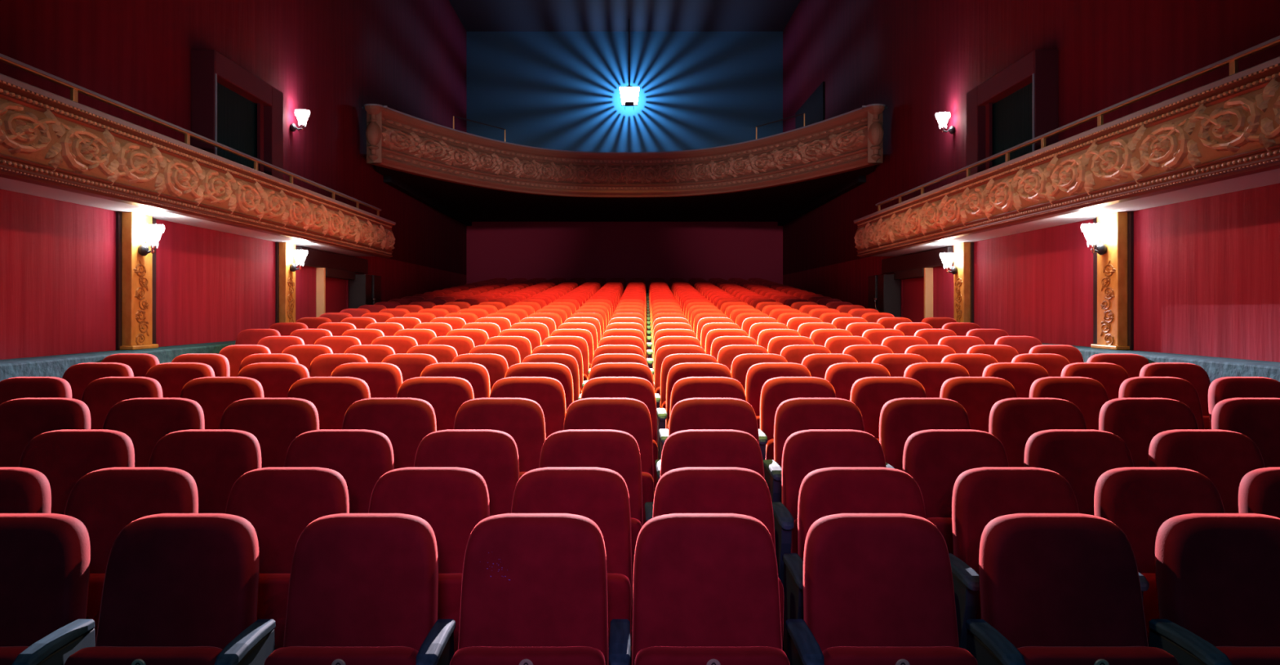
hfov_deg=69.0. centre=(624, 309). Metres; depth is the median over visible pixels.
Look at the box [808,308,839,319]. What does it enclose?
seat
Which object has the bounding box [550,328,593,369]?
seat
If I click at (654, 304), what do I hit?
seat
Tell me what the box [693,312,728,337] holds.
seat
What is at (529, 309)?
seat
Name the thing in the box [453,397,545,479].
seat
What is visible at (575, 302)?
seat
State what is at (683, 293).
seat
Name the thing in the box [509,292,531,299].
seat
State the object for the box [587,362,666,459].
seat
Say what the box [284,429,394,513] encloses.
seat
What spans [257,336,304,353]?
seat
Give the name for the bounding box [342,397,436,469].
seat
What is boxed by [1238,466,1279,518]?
seat
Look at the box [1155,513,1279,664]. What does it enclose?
seat
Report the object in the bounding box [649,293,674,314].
seat
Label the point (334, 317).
seat
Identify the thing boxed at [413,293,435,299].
seat
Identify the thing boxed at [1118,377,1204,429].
seat
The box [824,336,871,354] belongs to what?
seat
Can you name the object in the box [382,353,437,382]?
seat
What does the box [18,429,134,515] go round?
seat
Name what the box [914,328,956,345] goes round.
seat
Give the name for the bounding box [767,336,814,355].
seat
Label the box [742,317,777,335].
seat
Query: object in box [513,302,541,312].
seat
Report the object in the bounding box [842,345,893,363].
seat
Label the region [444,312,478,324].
seat
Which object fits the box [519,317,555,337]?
seat
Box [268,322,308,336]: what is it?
seat
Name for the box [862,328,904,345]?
seat
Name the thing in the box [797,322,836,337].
seat
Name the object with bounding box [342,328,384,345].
seat
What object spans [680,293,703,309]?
seat
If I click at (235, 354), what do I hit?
seat
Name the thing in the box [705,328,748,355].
seat
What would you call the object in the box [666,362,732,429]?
seat
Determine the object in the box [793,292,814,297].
seat
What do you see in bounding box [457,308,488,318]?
seat
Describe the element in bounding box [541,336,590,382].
seat
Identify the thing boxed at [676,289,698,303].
seat
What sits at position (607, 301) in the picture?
seat
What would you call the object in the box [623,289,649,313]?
seat
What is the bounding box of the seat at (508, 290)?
[495,288,514,293]
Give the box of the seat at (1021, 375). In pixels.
[982,362,1049,397]
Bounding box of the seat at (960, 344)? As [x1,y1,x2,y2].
[937,336,985,353]
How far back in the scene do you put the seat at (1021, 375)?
7.07 m
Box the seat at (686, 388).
[670,377,767,467]
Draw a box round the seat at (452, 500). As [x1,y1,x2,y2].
[368,466,489,653]
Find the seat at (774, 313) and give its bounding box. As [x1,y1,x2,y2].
[768,308,800,319]
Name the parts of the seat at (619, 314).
backrest, armrest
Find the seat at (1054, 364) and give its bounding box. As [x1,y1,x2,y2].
[1011,353,1070,377]
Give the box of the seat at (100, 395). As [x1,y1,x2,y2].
[80,377,163,429]
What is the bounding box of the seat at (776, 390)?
[760,377,836,460]
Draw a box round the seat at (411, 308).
[395,305,423,312]
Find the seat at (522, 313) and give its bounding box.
[496,308,528,320]
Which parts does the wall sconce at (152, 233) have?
lamp shade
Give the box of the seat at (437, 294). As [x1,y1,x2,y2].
[423,292,444,297]
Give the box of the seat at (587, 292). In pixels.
[569,289,591,299]
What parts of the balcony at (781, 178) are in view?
moulding, cornice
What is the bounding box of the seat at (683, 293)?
[678,292,701,306]
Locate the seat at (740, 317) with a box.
[735,312,768,329]
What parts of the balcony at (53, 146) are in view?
moulding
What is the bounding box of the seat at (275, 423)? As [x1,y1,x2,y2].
[218,397,319,468]
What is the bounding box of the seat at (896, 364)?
[871,353,927,377]
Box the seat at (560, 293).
[542,289,563,297]
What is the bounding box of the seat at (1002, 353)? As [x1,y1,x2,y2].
[966,345,1018,362]
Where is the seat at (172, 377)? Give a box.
[144,362,215,397]
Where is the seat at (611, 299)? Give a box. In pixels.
[589,296,614,313]
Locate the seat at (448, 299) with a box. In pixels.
[432,296,456,302]
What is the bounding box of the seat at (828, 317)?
[819,312,853,324]
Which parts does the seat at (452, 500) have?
backrest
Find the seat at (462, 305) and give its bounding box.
[443,302,471,309]
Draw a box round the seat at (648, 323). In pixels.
[617,302,650,343]
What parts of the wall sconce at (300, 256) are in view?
lamp shade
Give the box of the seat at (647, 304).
[624,288,649,311]
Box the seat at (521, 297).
[502,293,525,301]
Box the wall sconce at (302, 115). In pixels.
[289,108,310,132]
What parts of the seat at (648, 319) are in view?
backrest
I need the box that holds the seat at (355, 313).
[339,308,370,317]
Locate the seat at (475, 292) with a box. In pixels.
[460,289,480,295]
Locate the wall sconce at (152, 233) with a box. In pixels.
[137,223,164,256]
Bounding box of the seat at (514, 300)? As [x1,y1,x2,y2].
[495,296,519,304]
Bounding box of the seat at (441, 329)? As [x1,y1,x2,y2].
[413,322,452,337]
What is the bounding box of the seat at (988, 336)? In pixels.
[965,328,1008,345]
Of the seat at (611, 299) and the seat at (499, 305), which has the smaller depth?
the seat at (499, 305)
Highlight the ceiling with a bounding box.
[448,0,800,31]
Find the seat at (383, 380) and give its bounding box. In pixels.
[330,362,402,398]
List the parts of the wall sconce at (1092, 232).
lamp shade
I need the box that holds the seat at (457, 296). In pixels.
[443,293,465,299]
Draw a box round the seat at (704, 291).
[702,288,722,297]
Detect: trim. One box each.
[315,267,325,317]
[924,267,933,318]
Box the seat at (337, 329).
[317,322,355,336]
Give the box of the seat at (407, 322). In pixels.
[385,317,421,328]
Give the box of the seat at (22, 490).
[0,466,51,513]
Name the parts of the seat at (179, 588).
number plate, backrest, armrest, panel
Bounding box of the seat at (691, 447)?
[660,429,794,650]
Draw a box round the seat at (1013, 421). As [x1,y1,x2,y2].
[988,397,1086,466]
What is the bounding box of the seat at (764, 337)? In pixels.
[757,328,799,350]
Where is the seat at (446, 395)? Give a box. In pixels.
[396,377,474,431]
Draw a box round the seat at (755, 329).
[748,322,788,342]
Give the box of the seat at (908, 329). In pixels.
[893,322,933,336]
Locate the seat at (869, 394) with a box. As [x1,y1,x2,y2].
[849,377,926,441]
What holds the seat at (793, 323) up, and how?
on the floor
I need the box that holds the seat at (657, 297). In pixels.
[649,296,675,321]
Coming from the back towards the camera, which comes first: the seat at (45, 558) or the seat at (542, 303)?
the seat at (542, 303)
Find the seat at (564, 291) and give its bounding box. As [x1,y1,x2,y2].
[547,288,566,295]
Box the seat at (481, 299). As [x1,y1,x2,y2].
[464,296,488,302]
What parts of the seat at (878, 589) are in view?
backrest, number plate, panel, armrest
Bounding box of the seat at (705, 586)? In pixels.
[631,513,824,664]
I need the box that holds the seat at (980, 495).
[951,466,1149,619]
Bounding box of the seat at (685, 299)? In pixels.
[681,296,706,311]
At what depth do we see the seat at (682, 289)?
21.30 m
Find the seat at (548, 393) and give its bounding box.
[489,377,565,439]
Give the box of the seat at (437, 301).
[421,298,446,305]
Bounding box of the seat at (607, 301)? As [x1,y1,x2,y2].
[586,298,613,319]
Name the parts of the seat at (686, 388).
backrest, panel, armrest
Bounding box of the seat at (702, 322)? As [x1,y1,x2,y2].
[697,317,733,342]
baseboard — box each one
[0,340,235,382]
[1041,342,1279,382]
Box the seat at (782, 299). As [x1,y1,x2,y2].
[776,296,799,303]
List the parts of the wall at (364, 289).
panel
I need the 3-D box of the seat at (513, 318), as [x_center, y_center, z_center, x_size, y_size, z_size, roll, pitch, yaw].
[-1.723,0.558,13.191,0.605,1.009,0.528,0,0,0]
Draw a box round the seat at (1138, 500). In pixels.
[1093,466,1225,647]
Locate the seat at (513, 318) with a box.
[486,312,519,325]
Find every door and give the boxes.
[191,49,283,180]
[795,81,825,128]
[966,49,1057,175]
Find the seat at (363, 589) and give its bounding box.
[263,513,455,664]
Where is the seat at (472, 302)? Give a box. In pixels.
[454,298,479,306]
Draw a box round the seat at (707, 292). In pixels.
[704,289,725,298]
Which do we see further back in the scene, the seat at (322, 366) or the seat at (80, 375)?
the seat at (322, 366)
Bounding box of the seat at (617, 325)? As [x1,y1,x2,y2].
[605,322,653,360]
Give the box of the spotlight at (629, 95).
[618,19,639,106]
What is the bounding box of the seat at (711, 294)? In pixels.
[706,292,729,301]
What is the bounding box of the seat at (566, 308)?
[542,305,571,318]
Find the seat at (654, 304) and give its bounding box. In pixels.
[650,302,679,322]
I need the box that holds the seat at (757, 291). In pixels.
[755,288,773,294]
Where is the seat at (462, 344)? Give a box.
[427,336,475,355]
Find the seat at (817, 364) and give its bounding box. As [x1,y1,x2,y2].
[801,353,857,378]
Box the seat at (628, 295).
[621,293,649,319]
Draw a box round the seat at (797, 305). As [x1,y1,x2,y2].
[790,302,817,310]
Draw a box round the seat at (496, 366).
[452,353,508,391]
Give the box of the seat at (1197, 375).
[1138,362,1210,429]
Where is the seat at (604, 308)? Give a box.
[578,305,608,326]
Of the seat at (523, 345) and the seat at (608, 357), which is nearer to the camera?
the seat at (608, 357)
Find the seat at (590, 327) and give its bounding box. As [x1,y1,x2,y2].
[557,322,597,353]
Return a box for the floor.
[608,337,783,664]
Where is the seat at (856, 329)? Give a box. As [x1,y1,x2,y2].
[845,322,884,337]
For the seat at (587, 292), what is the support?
on the floor
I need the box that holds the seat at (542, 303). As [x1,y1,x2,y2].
[520,298,546,309]
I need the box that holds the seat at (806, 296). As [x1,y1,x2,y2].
[800,293,822,300]
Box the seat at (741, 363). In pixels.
[730,353,787,392]
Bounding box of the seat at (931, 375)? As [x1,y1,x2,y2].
[903,362,969,397]
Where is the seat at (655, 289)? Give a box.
[649,288,671,295]
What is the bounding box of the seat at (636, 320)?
[608,317,652,356]
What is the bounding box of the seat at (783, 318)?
[777,312,811,325]
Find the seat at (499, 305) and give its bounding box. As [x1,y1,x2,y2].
[478,302,506,310]
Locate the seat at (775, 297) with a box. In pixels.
[769,293,792,301]
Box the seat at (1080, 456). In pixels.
[1023,429,1133,515]
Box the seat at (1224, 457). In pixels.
[1148,429,1265,513]
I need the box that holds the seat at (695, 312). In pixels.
[690,308,722,330]
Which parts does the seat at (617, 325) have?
armrest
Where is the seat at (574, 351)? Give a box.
[531,345,587,395]
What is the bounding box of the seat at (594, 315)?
[569,312,604,339]
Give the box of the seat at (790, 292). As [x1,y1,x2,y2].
[786,289,808,296]
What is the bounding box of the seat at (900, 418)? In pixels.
[879,397,970,471]
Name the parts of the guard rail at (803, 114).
handrail, post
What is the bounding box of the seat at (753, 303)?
[750,298,776,309]
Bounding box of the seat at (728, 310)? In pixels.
[724,305,754,318]
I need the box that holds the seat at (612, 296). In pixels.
[591,293,616,310]
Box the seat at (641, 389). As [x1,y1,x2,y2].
[580,377,668,488]
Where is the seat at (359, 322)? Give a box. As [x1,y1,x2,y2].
[341,317,376,328]
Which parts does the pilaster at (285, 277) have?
backing panel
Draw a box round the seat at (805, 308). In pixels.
[799,305,827,314]
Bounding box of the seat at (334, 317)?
[319,312,352,322]
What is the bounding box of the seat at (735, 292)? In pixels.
[732,289,753,297]
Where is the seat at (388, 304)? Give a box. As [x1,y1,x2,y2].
[373,302,400,308]
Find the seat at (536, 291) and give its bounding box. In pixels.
[521,288,540,294]
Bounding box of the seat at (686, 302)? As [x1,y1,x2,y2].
[683,298,710,316]
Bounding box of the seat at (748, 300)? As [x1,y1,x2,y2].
[744,296,768,305]
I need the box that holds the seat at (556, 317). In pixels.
[528,312,561,329]
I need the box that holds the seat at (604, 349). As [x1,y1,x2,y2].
[592,345,654,387]
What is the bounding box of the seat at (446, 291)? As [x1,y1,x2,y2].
[433,289,453,294]
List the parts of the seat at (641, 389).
backrest, panel, armrest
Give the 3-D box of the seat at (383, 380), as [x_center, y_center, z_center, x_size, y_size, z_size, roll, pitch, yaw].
[-1.935,0.917,6.930,0.670,1.007,0.527,0,0,0]
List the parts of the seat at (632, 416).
backrest, armrest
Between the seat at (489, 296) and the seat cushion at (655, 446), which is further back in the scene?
the seat at (489, 296)
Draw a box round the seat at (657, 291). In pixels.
[649,289,672,298]
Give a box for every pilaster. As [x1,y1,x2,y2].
[115,211,158,350]
[275,242,295,323]
[953,242,973,323]
[1090,211,1133,350]
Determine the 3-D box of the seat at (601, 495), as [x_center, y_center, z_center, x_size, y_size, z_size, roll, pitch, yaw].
[-0.196,1.191,3.800,0.607,1.009,0.528,0,0,0]
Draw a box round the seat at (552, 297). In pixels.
[533,293,555,302]
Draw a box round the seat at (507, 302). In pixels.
[487,298,513,306]
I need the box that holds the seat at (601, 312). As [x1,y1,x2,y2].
[574,308,606,332]
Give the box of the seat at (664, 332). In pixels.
[653,328,697,369]
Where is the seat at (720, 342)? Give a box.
[710,336,757,360]
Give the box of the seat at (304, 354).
[281,345,333,371]
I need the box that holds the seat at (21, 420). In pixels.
[0,397,90,466]
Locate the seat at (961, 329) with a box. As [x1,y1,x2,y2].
[942,322,981,336]
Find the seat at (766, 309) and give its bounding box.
[761,305,791,315]
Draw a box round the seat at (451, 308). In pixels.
[431,305,460,313]
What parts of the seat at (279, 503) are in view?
backrest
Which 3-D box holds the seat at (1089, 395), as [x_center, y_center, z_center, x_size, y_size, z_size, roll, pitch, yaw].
[3.010,0.964,6.061,0.607,1.009,0.528,0,0,0]
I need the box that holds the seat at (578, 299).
[557,296,582,306]
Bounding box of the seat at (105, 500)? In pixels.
[63,466,198,644]
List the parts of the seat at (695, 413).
backrest, armrest, panel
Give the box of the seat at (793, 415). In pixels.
[773,397,893,502]
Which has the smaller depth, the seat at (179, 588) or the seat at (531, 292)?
the seat at (179, 588)
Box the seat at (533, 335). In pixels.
[497,328,541,351]
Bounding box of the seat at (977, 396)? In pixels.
[939,377,1017,432]
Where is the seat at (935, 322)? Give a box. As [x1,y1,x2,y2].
[920,317,956,328]
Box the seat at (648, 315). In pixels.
[619,296,650,333]
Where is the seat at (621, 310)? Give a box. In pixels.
[613,308,651,342]
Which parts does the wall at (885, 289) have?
handle, panel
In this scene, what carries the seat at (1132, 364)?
on the floor
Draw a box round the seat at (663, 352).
[653,345,706,408]
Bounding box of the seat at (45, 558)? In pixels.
[0,513,95,664]
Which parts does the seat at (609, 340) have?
backrest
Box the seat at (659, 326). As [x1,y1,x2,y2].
[652,322,693,368]
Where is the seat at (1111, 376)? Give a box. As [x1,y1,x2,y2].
[1060,362,1129,399]
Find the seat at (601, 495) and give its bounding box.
[511,466,632,646]
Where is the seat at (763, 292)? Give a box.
[759,289,780,296]
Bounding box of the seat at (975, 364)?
[941,353,998,377]
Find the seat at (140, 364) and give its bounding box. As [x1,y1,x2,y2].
[101,353,159,377]
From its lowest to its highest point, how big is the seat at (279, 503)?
1.009 m
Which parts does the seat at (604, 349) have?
backrest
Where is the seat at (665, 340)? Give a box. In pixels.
[653,336,701,382]
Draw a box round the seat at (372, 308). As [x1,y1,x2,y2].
[358,305,386,312]
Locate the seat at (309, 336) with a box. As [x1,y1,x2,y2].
[289,328,332,345]
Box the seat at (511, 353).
[469,345,520,368]
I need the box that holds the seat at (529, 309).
[505,305,534,316]
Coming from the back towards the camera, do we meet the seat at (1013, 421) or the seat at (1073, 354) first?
the seat at (1073, 354)
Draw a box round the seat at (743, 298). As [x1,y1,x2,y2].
[740,293,763,302]
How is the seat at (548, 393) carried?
on the floor
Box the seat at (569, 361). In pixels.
[521,353,581,401]
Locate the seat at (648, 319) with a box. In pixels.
[618,298,650,354]
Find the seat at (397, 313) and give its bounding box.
[378,308,409,317]
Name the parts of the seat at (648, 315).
backrest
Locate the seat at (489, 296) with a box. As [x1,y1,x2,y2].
[472,293,495,300]
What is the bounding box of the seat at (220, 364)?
[171,353,230,377]
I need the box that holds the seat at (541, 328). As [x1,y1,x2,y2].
[510,322,549,344]
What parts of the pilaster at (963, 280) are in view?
backing panel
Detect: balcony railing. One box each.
[0,53,381,216]
[875,35,1279,211]
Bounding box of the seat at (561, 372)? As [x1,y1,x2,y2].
[504,362,573,412]
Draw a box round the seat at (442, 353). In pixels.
[406,345,457,363]
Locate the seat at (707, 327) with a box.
[700,322,740,351]
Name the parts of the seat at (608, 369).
backrest, panel, armrest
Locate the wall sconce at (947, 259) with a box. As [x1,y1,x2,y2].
[939,252,957,274]
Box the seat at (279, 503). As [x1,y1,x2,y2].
[225,466,349,649]
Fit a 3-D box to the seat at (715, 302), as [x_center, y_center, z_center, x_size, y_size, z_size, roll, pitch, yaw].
[1.979,0.265,17.611,0.605,1.009,0.528,0,0,0]
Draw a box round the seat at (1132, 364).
[1086,353,1149,377]
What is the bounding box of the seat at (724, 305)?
[720,302,748,314]
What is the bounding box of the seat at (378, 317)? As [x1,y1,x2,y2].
[360,312,394,322]
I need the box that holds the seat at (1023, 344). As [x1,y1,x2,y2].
[994,336,1042,355]
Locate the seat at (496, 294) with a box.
[480,292,502,297]
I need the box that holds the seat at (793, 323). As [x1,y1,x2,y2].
[786,317,822,331]
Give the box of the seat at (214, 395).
[178,377,264,429]
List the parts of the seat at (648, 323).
backrest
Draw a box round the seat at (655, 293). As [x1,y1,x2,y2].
[649,292,673,303]
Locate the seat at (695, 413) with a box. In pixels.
[668,397,782,502]
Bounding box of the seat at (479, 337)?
[446,328,488,346]
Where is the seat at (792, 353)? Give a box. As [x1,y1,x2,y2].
[780,345,831,364]
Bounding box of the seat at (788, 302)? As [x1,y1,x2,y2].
[782,298,808,306]
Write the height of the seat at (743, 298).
1.009 m
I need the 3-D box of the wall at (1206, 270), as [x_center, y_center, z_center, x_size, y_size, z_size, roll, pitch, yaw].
[5.130,-3.250,12.500,0.400,10.800,33.000,0,0,0]
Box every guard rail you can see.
[453,115,505,142]
[755,113,804,139]
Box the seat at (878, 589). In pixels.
[803,513,1026,664]
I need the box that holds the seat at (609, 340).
[597,336,653,375]
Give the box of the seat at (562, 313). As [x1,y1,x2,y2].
[535,308,567,324]
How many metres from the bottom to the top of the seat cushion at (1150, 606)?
0.340 m
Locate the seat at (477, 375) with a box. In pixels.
[420,362,490,399]
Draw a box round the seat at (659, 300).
[650,298,677,311]
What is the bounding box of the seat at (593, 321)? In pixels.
[564,317,600,346]
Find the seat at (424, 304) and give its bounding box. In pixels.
[408,302,435,309]
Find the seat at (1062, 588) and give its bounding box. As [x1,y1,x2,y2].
[978,513,1232,664]
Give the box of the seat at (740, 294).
[736,292,757,299]
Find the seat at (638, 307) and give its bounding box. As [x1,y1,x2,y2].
[614,305,651,337]
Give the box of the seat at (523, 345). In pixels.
[484,336,532,363]
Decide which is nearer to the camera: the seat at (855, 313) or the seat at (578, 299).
the seat at (855, 313)
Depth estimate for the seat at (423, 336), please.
10.68 m
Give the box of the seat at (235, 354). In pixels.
[218,345,271,377]
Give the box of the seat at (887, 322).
[876,317,911,328]
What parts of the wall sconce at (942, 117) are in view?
lamp shade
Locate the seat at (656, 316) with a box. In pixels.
[651,312,686,350]
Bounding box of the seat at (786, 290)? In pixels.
[781,288,799,293]
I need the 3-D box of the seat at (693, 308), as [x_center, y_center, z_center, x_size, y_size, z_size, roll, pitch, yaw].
[1.318,0.441,14.959,0.605,1.009,0.528,0,0,0]
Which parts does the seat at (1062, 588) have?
backrest, number plate, panel, armrest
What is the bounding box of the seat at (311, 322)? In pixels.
[296,317,332,328]
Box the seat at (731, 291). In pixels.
[728,288,747,294]
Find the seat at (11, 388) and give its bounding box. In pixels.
[0,377,71,404]
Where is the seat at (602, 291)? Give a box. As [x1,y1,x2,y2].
[596,289,618,305]
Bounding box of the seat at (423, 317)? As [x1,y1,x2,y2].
[402,312,435,323]
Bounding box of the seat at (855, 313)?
[848,308,879,317]
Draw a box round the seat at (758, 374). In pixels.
[745,362,811,429]
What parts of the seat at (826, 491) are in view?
backrest, armrest, panel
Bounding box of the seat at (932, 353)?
[904,345,955,362]
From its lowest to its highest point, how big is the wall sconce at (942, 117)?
0.315 m
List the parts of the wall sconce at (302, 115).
lamp shade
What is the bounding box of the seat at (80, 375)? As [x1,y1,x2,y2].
[62,362,133,400]
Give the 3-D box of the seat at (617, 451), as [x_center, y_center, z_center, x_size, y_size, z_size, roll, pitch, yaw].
[-0.138,1.112,4.445,0.607,1.009,0.528,0,0,0]
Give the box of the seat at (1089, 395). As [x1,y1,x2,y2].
[1029,377,1109,430]
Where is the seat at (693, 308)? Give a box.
[688,305,718,325]
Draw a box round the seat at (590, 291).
[573,288,593,297]
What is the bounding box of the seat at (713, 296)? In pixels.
[710,293,733,304]
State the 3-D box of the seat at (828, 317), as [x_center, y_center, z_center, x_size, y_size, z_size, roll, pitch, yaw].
[3.077,0.558,13.191,0.605,1.009,0.528,0,0,0]
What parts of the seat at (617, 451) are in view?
backrest, armrest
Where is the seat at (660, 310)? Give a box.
[651,308,684,325]
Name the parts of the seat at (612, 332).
backrest, armrest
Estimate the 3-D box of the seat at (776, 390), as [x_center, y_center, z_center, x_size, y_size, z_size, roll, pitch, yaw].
[1.198,0.964,6.061,0.607,1.009,0.528,0,0,0]
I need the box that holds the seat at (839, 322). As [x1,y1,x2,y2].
[831,317,867,329]
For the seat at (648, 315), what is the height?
1.009 m
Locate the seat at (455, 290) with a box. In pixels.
[442,288,462,292]
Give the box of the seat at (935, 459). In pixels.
[902,429,1008,555]
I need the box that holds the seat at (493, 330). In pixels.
[462,322,501,338]
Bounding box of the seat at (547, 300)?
[527,296,551,305]
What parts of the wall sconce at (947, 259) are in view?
lamp shade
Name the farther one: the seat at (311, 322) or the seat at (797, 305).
the seat at (797, 305)
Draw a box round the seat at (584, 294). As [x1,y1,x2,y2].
[565,292,588,301]
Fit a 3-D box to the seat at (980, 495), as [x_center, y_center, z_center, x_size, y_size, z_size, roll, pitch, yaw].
[1.698,1.191,3.800,0.617,1.009,0.528,0,0,0]
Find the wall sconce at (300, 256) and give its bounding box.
[289,249,308,271]
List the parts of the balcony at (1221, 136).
moulding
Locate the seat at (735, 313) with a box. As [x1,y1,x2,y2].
[729,308,761,324]
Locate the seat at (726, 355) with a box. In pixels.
[716,345,768,371]
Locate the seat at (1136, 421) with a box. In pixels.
[1098,397,1199,466]
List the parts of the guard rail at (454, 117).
post, handrail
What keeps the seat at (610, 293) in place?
on the floor
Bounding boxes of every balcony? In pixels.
[0,73,395,257]
[361,103,887,226]
[853,56,1279,257]
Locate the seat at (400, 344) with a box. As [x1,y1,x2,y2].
[370,336,417,354]
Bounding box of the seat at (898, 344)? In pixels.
[880,336,928,353]
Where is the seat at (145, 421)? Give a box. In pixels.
[102,397,204,466]
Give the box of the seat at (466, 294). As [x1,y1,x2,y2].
[452,292,473,297]
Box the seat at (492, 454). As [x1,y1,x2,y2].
[413,429,519,516]
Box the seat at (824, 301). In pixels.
[816,298,841,306]
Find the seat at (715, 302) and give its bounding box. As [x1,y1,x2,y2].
[713,296,737,306]
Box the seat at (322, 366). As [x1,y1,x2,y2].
[308,353,368,377]
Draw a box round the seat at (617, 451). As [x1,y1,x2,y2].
[538,429,653,583]
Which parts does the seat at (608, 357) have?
backrest, armrest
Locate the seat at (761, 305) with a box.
[755,302,783,311]
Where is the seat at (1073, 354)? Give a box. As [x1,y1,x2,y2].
[1028,345,1084,364]
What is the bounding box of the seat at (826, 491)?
[797,466,979,649]
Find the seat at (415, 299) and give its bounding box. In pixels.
[401,296,425,302]
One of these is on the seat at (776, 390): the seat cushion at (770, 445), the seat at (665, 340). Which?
the seat cushion at (770, 445)
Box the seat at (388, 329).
[365,322,404,336]
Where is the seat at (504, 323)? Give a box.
[475,317,511,331]
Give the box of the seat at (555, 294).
[537,292,559,299]
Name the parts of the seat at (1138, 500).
backrest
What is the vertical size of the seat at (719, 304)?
1.009 m
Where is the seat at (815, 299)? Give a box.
[808,296,831,302]
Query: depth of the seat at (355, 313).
14.22 m
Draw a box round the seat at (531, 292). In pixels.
[515,289,536,296]
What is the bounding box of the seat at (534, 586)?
[449,513,631,664]
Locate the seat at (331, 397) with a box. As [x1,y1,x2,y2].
[287,377,370,430]
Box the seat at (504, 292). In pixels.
[488,289,508,295]
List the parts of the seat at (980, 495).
backrest, armrest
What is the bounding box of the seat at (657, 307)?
[650,305,681,336]
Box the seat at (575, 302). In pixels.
[553,298,579,311]
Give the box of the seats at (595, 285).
[450,278,794,307]
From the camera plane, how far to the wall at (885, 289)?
16.34 m
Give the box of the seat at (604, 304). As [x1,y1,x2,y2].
[582,302,610,321]
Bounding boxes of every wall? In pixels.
[0,0,466,359]
[296,247,381,313]
[466,31,782,293]
[782,0,1279,362]
[868,247,953,322]
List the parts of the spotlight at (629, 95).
glass, barn door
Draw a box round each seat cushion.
[0,646,29,664]
[64,646,222,664]
[85,573,105,644]
[257,573,290,649]
[263,646,418,664]
[437,573,462,653]
[449,646,605,664]
[519,471,526,479]
[582,373,587,382]
[607,573,631,646]
[631,517,642,583]
[634,646,790,664]
[641,471,653,524]
[653,440,657,488]
[655,386,660,408]
[662,400,666,409]
[755,416,759,429]
[765,439,773,460]
[778,578,783,645]
[791,519,797,554]
[822,646,977,664]
[926,517,953,555]
[976,591,981,619]
[1017,646,1178,664]
[1141,573,1159,647]
[1203,416,1210,429]
[1216,646,1279,664]
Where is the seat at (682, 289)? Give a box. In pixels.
[675,288,696,301]
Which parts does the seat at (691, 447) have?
backrest, panel, armrest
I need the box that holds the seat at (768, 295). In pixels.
[764,292,786,298]
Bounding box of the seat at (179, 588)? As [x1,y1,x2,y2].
[64,513,275,664]
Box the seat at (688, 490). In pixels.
[652,466,804,656]
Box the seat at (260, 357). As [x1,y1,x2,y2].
[237,353,298,374]
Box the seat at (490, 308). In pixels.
[468,305,497,314]
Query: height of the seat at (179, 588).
1.009 m
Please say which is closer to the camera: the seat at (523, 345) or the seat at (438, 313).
the seat at (523, 345)
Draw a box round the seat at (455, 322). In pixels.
[430,317,466,329]
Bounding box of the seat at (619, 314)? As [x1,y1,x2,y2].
[610,312,652,359]
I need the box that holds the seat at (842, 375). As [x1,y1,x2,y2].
[824,362,890,400]
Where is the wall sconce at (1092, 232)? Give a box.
[1080,222,1106,255]
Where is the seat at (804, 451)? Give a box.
[781,429,886,554]
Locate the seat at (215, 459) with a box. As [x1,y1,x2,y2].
[147,429,261,514]
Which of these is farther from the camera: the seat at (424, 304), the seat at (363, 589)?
the seat at (424, 304)
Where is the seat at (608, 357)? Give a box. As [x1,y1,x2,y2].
[590,353,660,418]
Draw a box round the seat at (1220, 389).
[1208,377,1279,429]
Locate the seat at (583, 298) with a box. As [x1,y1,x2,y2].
[561,293,586,304]
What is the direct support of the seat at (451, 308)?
on the floor
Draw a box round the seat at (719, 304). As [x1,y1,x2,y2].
[716,298,742,310]
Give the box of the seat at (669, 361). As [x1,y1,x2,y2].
[660,353,717,409]
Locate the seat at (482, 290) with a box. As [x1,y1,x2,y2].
[469,288,488,293]
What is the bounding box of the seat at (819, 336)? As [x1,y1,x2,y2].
[809,328,852,346]
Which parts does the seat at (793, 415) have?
backrest, armrest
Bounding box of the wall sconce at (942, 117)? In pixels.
[934,111,955,133]
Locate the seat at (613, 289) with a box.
[599,288,619,302]
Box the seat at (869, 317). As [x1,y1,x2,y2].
[861,312,894,323]
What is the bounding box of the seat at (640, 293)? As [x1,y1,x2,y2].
[622,292,649,316]
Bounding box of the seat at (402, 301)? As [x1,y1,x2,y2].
[388,298,413,305]
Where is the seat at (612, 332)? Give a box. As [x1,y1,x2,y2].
[601,328,653,368]
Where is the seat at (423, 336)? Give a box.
[394,328,436,345]
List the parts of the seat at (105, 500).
backrest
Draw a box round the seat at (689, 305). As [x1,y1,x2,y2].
[685,302,714,320]
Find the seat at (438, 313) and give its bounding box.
[417,308,448,318]
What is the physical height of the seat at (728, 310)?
1.009 m
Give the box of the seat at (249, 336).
[235,328,280,345]
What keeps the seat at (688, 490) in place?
on the floor
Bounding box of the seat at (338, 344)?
[314,336,361,353]
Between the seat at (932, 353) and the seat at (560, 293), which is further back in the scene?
the seat at (560, 293)
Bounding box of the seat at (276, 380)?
[237,362,309,397]
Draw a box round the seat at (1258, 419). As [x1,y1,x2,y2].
[1211,397,1279,467]
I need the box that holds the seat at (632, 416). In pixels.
[563,397,661,524]
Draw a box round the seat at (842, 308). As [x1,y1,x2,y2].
[836,305,865,313]
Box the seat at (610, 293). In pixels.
[594,292,617,307]
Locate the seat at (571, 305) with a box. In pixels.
[547,302,575,315]
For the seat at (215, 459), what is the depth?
4.57 m
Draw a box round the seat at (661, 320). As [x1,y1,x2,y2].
[652,317,688,338]
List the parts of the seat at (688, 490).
backrest, armrest, panel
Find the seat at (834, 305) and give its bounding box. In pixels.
[826,302,853,309]
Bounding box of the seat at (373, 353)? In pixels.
[344,345,395,362]

